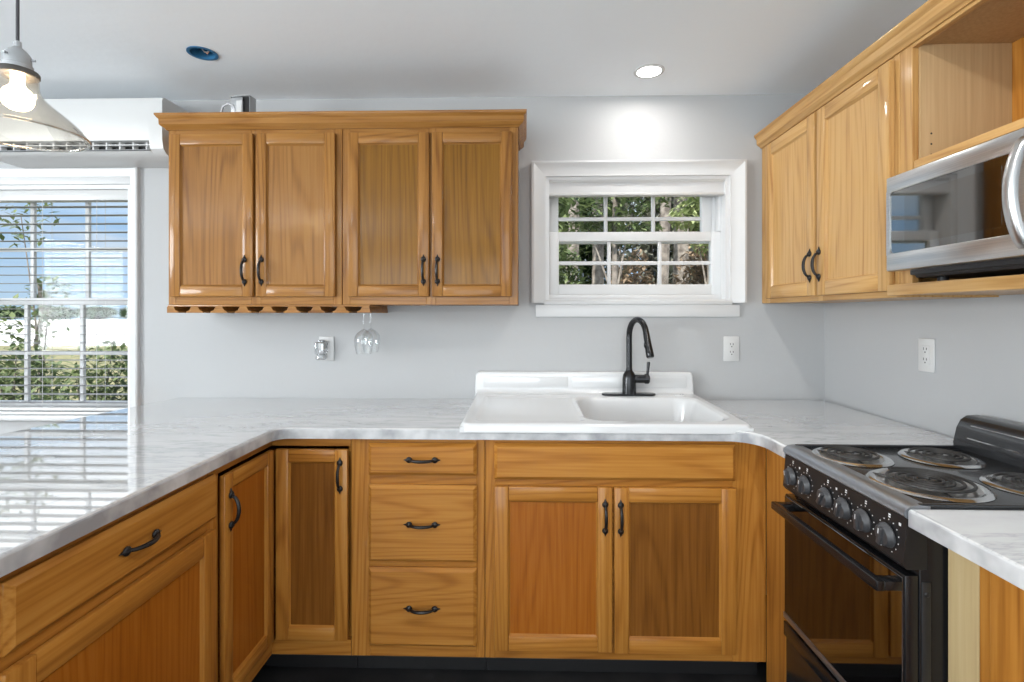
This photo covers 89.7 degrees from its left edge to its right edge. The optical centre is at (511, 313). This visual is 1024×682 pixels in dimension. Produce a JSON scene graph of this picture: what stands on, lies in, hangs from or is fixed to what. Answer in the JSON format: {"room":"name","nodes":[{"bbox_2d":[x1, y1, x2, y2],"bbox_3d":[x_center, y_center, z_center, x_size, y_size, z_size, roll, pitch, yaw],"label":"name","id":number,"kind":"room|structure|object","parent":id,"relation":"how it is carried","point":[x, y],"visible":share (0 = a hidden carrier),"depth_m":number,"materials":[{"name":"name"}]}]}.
{"room":"kitchen","nodes":[
{"label":"kitchen","id":0,"kind":"room"},
{"bbox_2d":[0,94,823,594],"bbox_3d":[-1.538,0.103,2.558,6.320,2.463,0.160,0,0,1],"label":"wall","id":1,"kind":"structure","parent":0,"point":[417,352],"depth_m":2.44,"materials":[{"name":"grey paint"}]},
{"bbox_2d":[0,167,139,420],"bbox_3d":[-2.318,-0.086,2.550,1.090,1.231,0.195,0,0,1],"label":"window","id":2,"kind":"structure","parent":1,"relation":"in","point":[10,178],"depth_m":2.49,"materials":[{"name":"white plastic"}]},
{"bbox_2d":[0,190,127,410],"bbox_3d":[-2.309,-0.067,2.539,0.906,1.077,0.056,0,0,1],"label":"blind","id":3,"kind":"object","parent":2,"relation":"attached to","point":[6,196],"visible":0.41,"depth_m":2.52,"materials":[{"name":"grey plastic"}]},
{"bbox_2d":[0,98,186,167],"bbox_3d":[-1.952,-0.832,2.385,0.820,0.258,0.206,0,0,1],"label":"air conditioner","id":4,"kind":"object","parent":1,"relation":"attached to","point":[121,132],"visible":0.95,"depth_m":2.29,"materials":[{"name":"grey plastic"}]},
{"bbox_2d":[169,129,342,304],"bbox_3d":[-1.075,-0.417,2.286,0.738,0.756,0.356,0,0,1],"label":"upper cabinet","id":5,"kind":"object","parent":1,"relation":"attached to","point":[256,216],"visible":0.96,"depth_m":2.15,"materials":[{"name":"beige wood"}]},
{"bbox_2d":[220,95,255,111],"bbox_3d":[-1.196,-0.859,2.209,0.178,0.136,0.054,0,0,7],"label":"junction box","id":6,"kind":"object","parent":5,"relation":"on","point":[243,103],"visible":0.56,"depth_m":2.19,"materials":[{"name":"grey"}]},
{"bbox_2d":[167,305,387,312],"bbox_3d":[-1.020,-0.022,2.300,0.861,0.034,0.282,0,0,1],"label":"stemware rack","id":7,"kind":"object","parent":5,"relation":"attached to","point":[171,308],"visible":0.99,"depth_m":2.17,"materials":[{"name":"beige wood"}]},
{"bbox_2d":[154,109,526,150],"bbox_3d":[-0.708,-0.803,2.285,1.546,0.061,0.341,0,0,1],"label":"crown molding","id":8,"kind":"structure","parent":5,"relation":"attached to","point":[487,118],"depth_m":2.13,"materials":[{"name":"beige wood"}]},
{"bbox_2d":[319,336,333,360],"bbox_3d":[-0.885,0.165,2.457,0.072,0.116,0.009,0,0,1],"label":"wall outlet","id":9,"kind":"object","parent":1,"relation":"attached to","point":[329,340],"visible":0.91,"depth_m":2.46,"materials":[{"name":"grey plastic"}]},
{"bbox_2d":[315,340,326,357],"bbox_3d":[-0.900,0.169,2.428,0.050,0.096,0.050,0,0,1],"label":"plug","id":10,"kind":"object","parent":9,"relation":"attached to","point":[321,342],"visible":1,"depth_m":2.42,"materials":[{"name":"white plastic"}]},
{"bbox_2d":[323,341,329,355],"bbox_3d":[-0.885,0.165,2.455,0.035,0.068,0.004,0,0,1],"label":"receptacle","id":11,"kind":"object","parent":9,"relation":"attached to","point":[327,343],"depth_m":2.45,"materials":[{"name":"grey plastic"}]},
{"bbox_2d":[343,127,518,305],"bbox_3d":[-0.339,-0.417,2.268,0.732,0.756,0.356,0,0,1],"label":"upper cabinet","id":12,"kind":"object","parent":1,"relation":"attached to","point":[431,215],"visible":0.98,"depth_m":2.13,"materials":[{"name":"beige wood"}]},
{"bbox_2d":[532,159,746,316],"bbox_3d":[0.591,-0.351,2.481,0.994,0.728,0.190,0,0,1],"label":"window","id":13,"kind":"structure","parent":1,"relation":"in","point":[723,220],"depth_m":2.42,"materials":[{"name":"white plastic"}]},
{"bbox_2d":[549,179,724,196],"bbox_3d":[0.590,-0.605,2.457,0.840,0.086,0.050,0,0,1],"label":"roller shade","id":14,"kind":"object","parent":13,"relation":"attached to","point":[714,187],"visible":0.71,"depth_m":2.44,"materials":[{"name":"white fabric"}]},
{"bbox_2d":[724,336,738,360],"bbox_3d":[1.027,0.163,2.411,0.072,0.116,0.009,0,0,1],"label":"wall outlet","id":15,"kind":"object","parent":1,"relation":"attached to","point":[731,343],"visible":1,"depth_m":2.41,"materials":[{"name":"grey plastic"}]},
{"bbox_2d":[728,342,734,355],"bbox_3d":[1.027,0.163,2.408,0.035,0.068,0.004,0,0,1],"label":"receptacle","id":16,"kind":"object","parent":15,"relation":"attached to","point":[731,345],"depth_m":2.41,"materials":[{"name":"grey plastic"}]},
{"bbox_2d":[0,0,927,100],"bbox_3d":[-1.603,-1.088,-0.121,6.320,0.120,5.520,0,0,1],"label":"ceiling","id":17,"kind":"structure","parent":0,"point":[81,49],"depth_m":1.97,"materials":[{"name":"white paint"}]},
{"bbox_2d":[0,0,91,152],"bbox_3d":[-1.219,-0.735,1.270,0.284,0.585,0.284,0,0,1],"label":"pendant lamp","id":18,"kind":"object","parent":17,"relation":"hanging from","point":[16,63],"visible":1,"depth_m":1.26,"materials":[{"name":"grey"}]},
{"bbox_2d":[186,46,218,60],"bbox_3d":[-1.219,-1.059,2.028,0.110,0.070,0.110,0,0,1],"label":"electrical box","id":19,"kind":"object","parent":17,"relation":"attached to","point":[202,53],"visible":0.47,"depth_m":2.05,"materials":[{"name":"blue plastic"}]},
{"bbox_2d":[633,64,664,77],"bbox_3d":[0.579,-1.025,2.178,0.128,0.006,0.128,0,0,1],"label":"recessed light","id":20,"kind":"object","parent":17,"relation":"in","point":[647,70],"visible":1,"depth_m":2.17,"materials":[{"name":"grey plastic"}]},
{"bbox_2d":[251,595,766,681],"bbox_3d":[-1.603,1.345,-0.121,6.320,0.060,5.520,0,0,1],"label":"floor","id":21,"kind":"structure","parent":0,"point":[266,673],"depth_m":1.87,"materials":[{"name":"black"}]},
{"bbox_2d":[0,470,215,681],"bbox_3d":[-1.153,0.877,1.190,0.653,0.876,0.646,0,0,1],"label":"base cabinet","id":22,"kind":"object","parent":21,"relation":"on","point":[132,598],"visible":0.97,"depth_m":1.15,"materials":[{"name":"brown wood"}]},
{"bbox_2d":[214,439,357,681],"bbox_3d":[-1.017,0.877,1.985,0.886,0.876,0.949,0,0,1],"label":"base cabinet","id":23,"kind":"object","parent":21,"relation":"on","point":[283,519],"visible":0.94,"depth_m":1.83,"materials":[{"name":"brown wood"}]},
{"bbox_2d":[0,398,953,576],"bbox_3d":[-0.169,0.420,1.344,3.196,0.038,2.199,0,0,1],"label":"countertop","id":24,"kind":"structure","parent":23,"relation":"on","point":[62,482],"depth_m":1.71,"materials":[{"name":"stone"}]},
{"bbox_2d":[460,371,753,433],"bbox_3d":[0.328,0.411,2.104,1.019,0.285,0.651,0,0,1],"label":"sink","id":25,"kind":"object","parent":24,"relation":"in","point":[504,401],"visible":0.8,"depth_m":2.27,"materials":[{"name":"white ceramic"}]},
{"bbox_2d":[460,393,753,433],"bbox_3d":[0.331,0.460,2.099,1.012,0.189,0.642,0,0,1],"label":"basin","id":26,"kind":"object","parent":25,"relation":"in","point":[661,413],"depth_m":2.05,"materials":[{"name":"white ceramic"}]},
{"bbox_2d":[602,317,655,395],"bbox_3d":[0.525,0.189,2.252,0.242,0.355,0.217,0,0,1],"label":"faucet","id":27,"kind":"object","parent":25,"relation":"on","point":[629,380],"visible":1,"depth_m":2.31,"materials":[{"name":"black metal"}]},
{"bbox_2d":[352,439,485,669],"bbox_3d":[-0.329,0.877,2.115,0.478,0.876,0.658,0,0,1],"label":"base cabinet","id":28,"kind":"object","parent":21,"relation":"on","point":[418,505],"visible":0.96,"depth_m":1.82,"materials":[{"name":"brown wood"}]},
{"bbox_2d":[485,440,765,673],"bbox_3d":[0.405,0.877,2.097,0.988,0.876,0.658,0,0,1],"label":"base cabinet","id":29,"kind":"object","parent":21,"relation":"on","point":[601,556],"visible":0.96,"depth_m":1.81,"materials":[{"name":"brown wood"}]},
{"bbox_2d":[767,449,794,681],"bbox_3d":[0.899,0.877,1.688,0.017,0.876,0.242,0,0,1],"label":"end panel","id":30,"kind":"object","parent":21,"relation":"on","point":[776,639],"visible":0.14,"depth_m":1.74,"materials":[{"name":"brown wood"}]},
{"bbox_2d":[771,415,1023,681],"bbox_3d":[1.091,0.809,1.307,0.653,1.012,0.502,0,0,1],"label":"electric range","id":31,"kind":"object","parent":21,"relation":"on","point":[866,592],"visible":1,"depth_m":1.25,"materials":[{"name":"black metal"}]},
{"bbox_2d":[819,449,884,463],"bbox_3d":[0.947,0.398,1.439,0.155,0.003,0.155,0,0,-21],"label":"burner","id":32,"kind":"object","parent":31,"relation":"on","point":[836,456],"depth_m":1.41,"materials":[{"name":"black metal"}]},
{"bbox_2d":[795,444,1023,509],"bbox_3d":[1.125,0.414,1.307,0.585,0.041,0.499,0,0,1],"label":"cooktop","id":33,"kind":"object","parent":31,"relation":"in","point":[955,476],"depth_m":1.28,"materials":[{"name":"black metal"}]},
{"bbox_2d":[876,471,983,497],"bbox_3d":[0.975,0.398,1.210,0.199,0.003,0.199,0,0,6],"label":"burner","id":34,"kind":"object","parent":31,"relation":"on","point":[911,484],"depth_m":1.18,"materials":[{"name":"black metal"}]},
{"bbox_2d":[907,450,976,464],"bbox_3d":[1.187,0.398,1.426,0.151,0.003,0.151,0,0,15],"label":"burner","id":35,"kind":"object","parent":31,"relation":"on","point":[925,457],"depth_m":1.40,"materials":[{"name":"black metal"}]},
{"bbox_2d":[991,476,1023,490],"bbox_3d":[1.207,0.398,1.189,0.151,0.003,0.151,0,0,15],"label":"burner","id":36,"kind":"object","parent":31,"relation":"on","point":[1009,483],"depth_m":1.20,"materials":[{"name":"black metal"}]},
{"bbox_2d":[948,549,1023,681],"bbox_3d":[1.134,0.877,0.650,0.540,0.876,0.800,0,0,1],"label":"base cabinet","id":37,"kind":"object","parent":21,"relation":"on","point":[986,611],"visible":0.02,"depth_m":0.98,"materials":[{"name":"brown wood"}]},
{"bbox_2d":[908,509,1023,589],"bbox_3d":[1.110,0.420,0.635,0.604,0.038,0.843,0,0,1],"label":"countertop","id":38,"kind":"structure","parent":37,"relation":"on","point":[993,540],"depth_m":0.95,"materials":[{"name":"stone"}]},
{"bbox_2d":[824,294,1023,437],"bbox_3d":[1.476,0.103,-0.196,0.160,2.463,5.200,0,0,1],"label":"wall","id":39,"kind":"structure","parent":0,"point":[871,348],"depth_m":1.78,"materials":[{"name":"grey paint"}]},
{"bbox_2d":[762,53,998,303],"bbox_3d":[1.276,-0.422,1.964,0.340,0.746,0.885,0,0,1],"label":"upper cabinet","id":40,"kind":"object","parent":39,"relation":"attached to","point":[824,179],"visible":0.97,"depth_m":1.83,"materials":[{"name":"brown wood"}]},
{"bbox_2d":[754,0,974,148],"bbox_3d":[1.132,-0.803,1.661,0.036,0.061,1.497,0,0,1],"label":"crown molding","id":41,"kind":"structure","parent":40,"relation":"on","point":[932,13],"depth_m":1.63,"materials":[{"name":"brown wood"}]},
{"bbox_2d":[918,338,934,372],"bbox_3d":[1.439,0.143,1.789,0.009,0.116,0.072,0,0,1],"label":"wall outlet","id":42,"kind":"object","parent":39,"relation":"attached to","point":[926,347],"visible":1,"depth_m":1.78,"materials":[{"name":"grey plastic"}]},
{"bbox_2d":[921,345,929,364],"bbox_3d":[1.437,0.143,1.789,0.004,0.068,0.035,0,0,1],"label":"receptacle","id":43,"kind":"object","parent":42,"relation":"attached to","point":[925,349],"depth_m":1.79,"materials":[{"name":"grey plastic"}]},
{"bbox_2d":[887,0,1023,295],"bbox_3d":[1.273,-0.425,1.231,0.309,0.740,0.624,0,0,1],"label":"upper cabinet","id":44,"kind":"object","parent":39,"relation":"attached to","point":[962,82],"visible":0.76,"depth_m":1.47,"materials":[{"name":"brown wood"}]},
{"bbox_2d":[886,128,1023,280],"bbox_3d":[1.214,-0.239,1.217,0.372,0.303,0.537,0,0,1],"label":"microwave","id":45,"kind":"object","parent":44,"relation":"on","point":[960,215],"visible":0.94,"depth_m":1.24,"materials":[{"name":"silver metal"}]},
{"bbox_2d":[914,118,1023,167],"bbox_3d":[1.278,-0.426,1.218,0.275,0.022,0.497,0,0,1],"label":"shelf","id":46,"kind":"object","parent":44,"relation":"attached to","point":[921,160],"depth_m":1.28,"materials":[{"name":"brown wood"}]},
{"label":"outside","id":47,"kind":"structure","parent":0,"visible":0},
{"bbox_2d":[0,306,31,319],"bbox_3d":[-148.370,-0.475,152.112,11.484,4.760,5.948,0,0,1],"label":"tree","id":48,"kind":"object","parent":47,"point":[13,310],"visible":0.42,"depth_m":151.04,"materials":[{"name":"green plant"}]},
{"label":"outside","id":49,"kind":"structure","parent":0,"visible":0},
{"bbox_2d":[0,346,127,400],"bbox_3d":[-14.641,1.690,14.887,150.000,0.050,23.830,0,0,1],"label":"ground","id":50,"kind":"structure","parent":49,"point":[50,348],"depth_m":17.68,"materials":[{"name":"green plant"}]},
{"bbox_2d":[0,203,74,391],"bbox_3d":[-5.154,0.116,5.499,0.931,3.141,0.645,0,0,30],"label":"young tree","id":51,"kind":"object","parent":50,"relation":"on","point":[38,327],"visible":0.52,"depth_m":5.46,"materials":[{"name":"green plant"}]},
{"bbox_2d":[0,343,77,399],"bbox_3d":[-4.628,0.969,4.755,1.046,1.436,1.008,0,0,1],"label":"shrub","id":52,"kind":"object","parent":50,"relation":"on","point":[12,372],"visible":0.27,"depth_m":4.71,"materials":[{"name":"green plant"}]},
{"bbox_2d":[31,340,127,400],"bbox_3d":[-3.684,0.956,4.547,0.954,1.461,1.042,0,0,1],"label":"shrub","id":53,"kind":"object","parent":50,"relation":"on","point":[117,364],"visible":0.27,"depth_m":4.46,"materials":[{"name":"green plant"}]},
{"bbox_2d":[559,244,585,284],"bbox_3d":[0.518,0.346,6.732,1.157,2.680,0.881,0,0,1],"label":"shrub","id":54,"kind":"object","parent":50,"relation":"on","point":[569,279],"visible":0.09,"depth_m":6.67,"materials":[{"name":"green plant"}]},
{"bbox_2d":[565,200,579,284],"bbox_3d":[0.921,-1.433,8.000,1.430,6.241,1.242,0,0,1],"label":"tree","id":55,"kind":"object","parent":50,"relation":"on","point":[571,248],"visible":0.02,"depth_m":7.95,"materials":[{"name":"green plant"}]},
{"bbox_2d":[558,197,591,283],"bbox_3d":[0.591,-1.116,10.555,2.191,5.604,1.120,0,0,1],"label":"tree","id":56,"kind":"object","parent":50,"relation":"on","point":[566,223],"visible":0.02,"depth_m":10.45,"materials":[{"name":"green plant"}]},
{"bbox_2d":[561,197,628,283],"bbox_3d":[1.621,-1.753,11.758,2.336,6.938,1.194,0,0,1],"label":"tree","id":57,"kind":"object","parent":50,"relation":"on","point":[588,257],"visible":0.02,"depth_m":11.56,"materials":[{"name":"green plant"}]},
{"bbox_2d":[592,197,603,283],"bbox_3d":[1.692,-1.434,9.774,1.460,6.245,1.192,0,0,1],"label":"tree","id":58,"kind":"object","parent":50,"relation":"on","point":[597,271],"visible":0.02,"depth_m":9.73,"materials":[{"name":"grey plant"}]},
{"bbox_2d":[558,197,672,283],"bbox_3d":[0.997,-0.126,5.544,1.583,3.622,0.679,0,0,1],"label":"tree","id":59,"kind":"object","parent":50,"relation":"on","point":[588,227],"visible":0.41,"depth_m":5.47,"materials":[{"name":"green plant"}]},
{"bbox_2d":[606,249,654,283],"bbox_3d":[1.524,0.411,6.812,0.931,2.550,0.855,0,0,1],"label":"shrub","id":60,"kind":"object","parent":50,"relation":"on","point":[633,269],"visible":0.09,"depth_m":6.75,"materials":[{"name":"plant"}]},
{"bbox_2d":[604,197,700,283],"bbox_3d":[2.798,-0.967,10.524,2.253,5.304,1.064,0,0,1],"label":"shrub","id":61,"kind":"object","parent":50,"relation":"on","point":[650,247],"visible":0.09,"depth_m":10.39,"materials":[{"name":"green plant"}]},
{"bbox_2d":[659,197,670,283],"bbox_3d":[2.224,-1.426,7.782,1.403,6.230,1.214,0,0,1],"label":"tree","id":62,"kind":"object","parent":50,"relation":"on","point":[663,211],"visible":0.02,"depth_m":7.71,"materials":[{"name":"grey plant"}]},
{"bbox_2d":[644,197,706,282],"bbox_3d":[3.991,-1.667,11.695,2.298,6.773,1.252,0,0,1],"label":"shrub","id":63,"kind":"object","parent":50,"relation":"on","point":[694,197],"visible":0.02,"depth_m":11.46,"materials":[{"name":"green plant"}]},
{"bbox_2d":[672,197,688,283],"bbox_3d":[2.966,-1.417,8.966,1.423,6.215,1.204,0,0,1],"label":"tree","id":64,"kind":"object","parent":50,"relation":"on","point":[679,249],"visible":0.02,"depth_m":8.89,"materials":[{"name":"grey plant"}]},
{"bbox_2d":[667,197,708,283],"bbox_3d":[2.202,-0.125,5.984,0.810,3.621,0.565,0,0,1],"label":"tree","id":65,"kind":"object","parent":50,"relation":"on","point":[686,211],"visible":0.38,"depth_m":5.95,"materials":[{"name":"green plant"}]},
{"bbox_2d":[670,244,706,283],"bbox_3d":[2.479,0.314,6.888,0.880,2.743,0.847,0,0,24],"label":"shrub","id":66,"kind":"object","parent":50,"relation":"on","point":[697,277],"visible":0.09,"depth_m":6.85,"materials":[{"name":"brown plant"}]},
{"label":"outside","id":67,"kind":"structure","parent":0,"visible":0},
{"bbox_2d":[0,319,127,345],"bbox_3d":[-22.685,1.680,95.023,230.000,0.070,136.000,0,0,1],"label":"lot","id":68,"kind":"structure","parent":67,"point":[113,326],"depth_m":48.42,"materials":[{"name":"grey concrete"}]},
{"bbox_2d":[31,305,69,319],"bbox_3d":[-135.597,-0.338,151.929,11.663,4.844,5.771,0,0,1],"label":"tree","id":69,"kind":"object","parent":68,"relation":"on","point":[60,311],"visible":0.6,"depth_m":150.93,"materials":[{"name":"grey plant"}]},
{"bbox_2d":[56,306,76,318],"bbox_3d":[-141.531,-0.294,160.825,11.943,4.589,6.096,0,0,1],"label":"tree","id":70,"kind":"object","parent":68,"relation":"on","point":[72,311],"visible":0.12,"depth_m":160.54,"materials":[{"name":"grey plant"}]},
{"bbox_2d":[75,305,114,319],"bbox_3d":[-122.709,-0.372,151.220,11.427,4.812,6.111,0,0,1],"label":"tree","id":71,"kind":"object","parent":68,"relation":"on","point":[94,311],"visible":0.73,"depth_m":150.45,"materials":[{"name":"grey plant"}]},
{"bbox_2d":[88,306,118,318],"bbox_3d":[-128.730,-0.383,160.591,11.950,4.724,6.043,0,0,1],"label":"tree","id":72,"kind":"object","parent":68,"relation":"on","point":[115,313],"visible":0.07,"depth_m":160.78,"materials":[{"name":"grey plant"}]},
{"bbox_2d":[118,307,127,318],"bbox_3d":[-109.960,-0.220,151.072,11.713,4.733,6.044,0,0,1],"label":"tree","id":73,"kind":"object","parent":68,"relation":"on","point":[123,312],"visible":0.1,"depth_m":150.05,"materials":[{"name":"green plant"}]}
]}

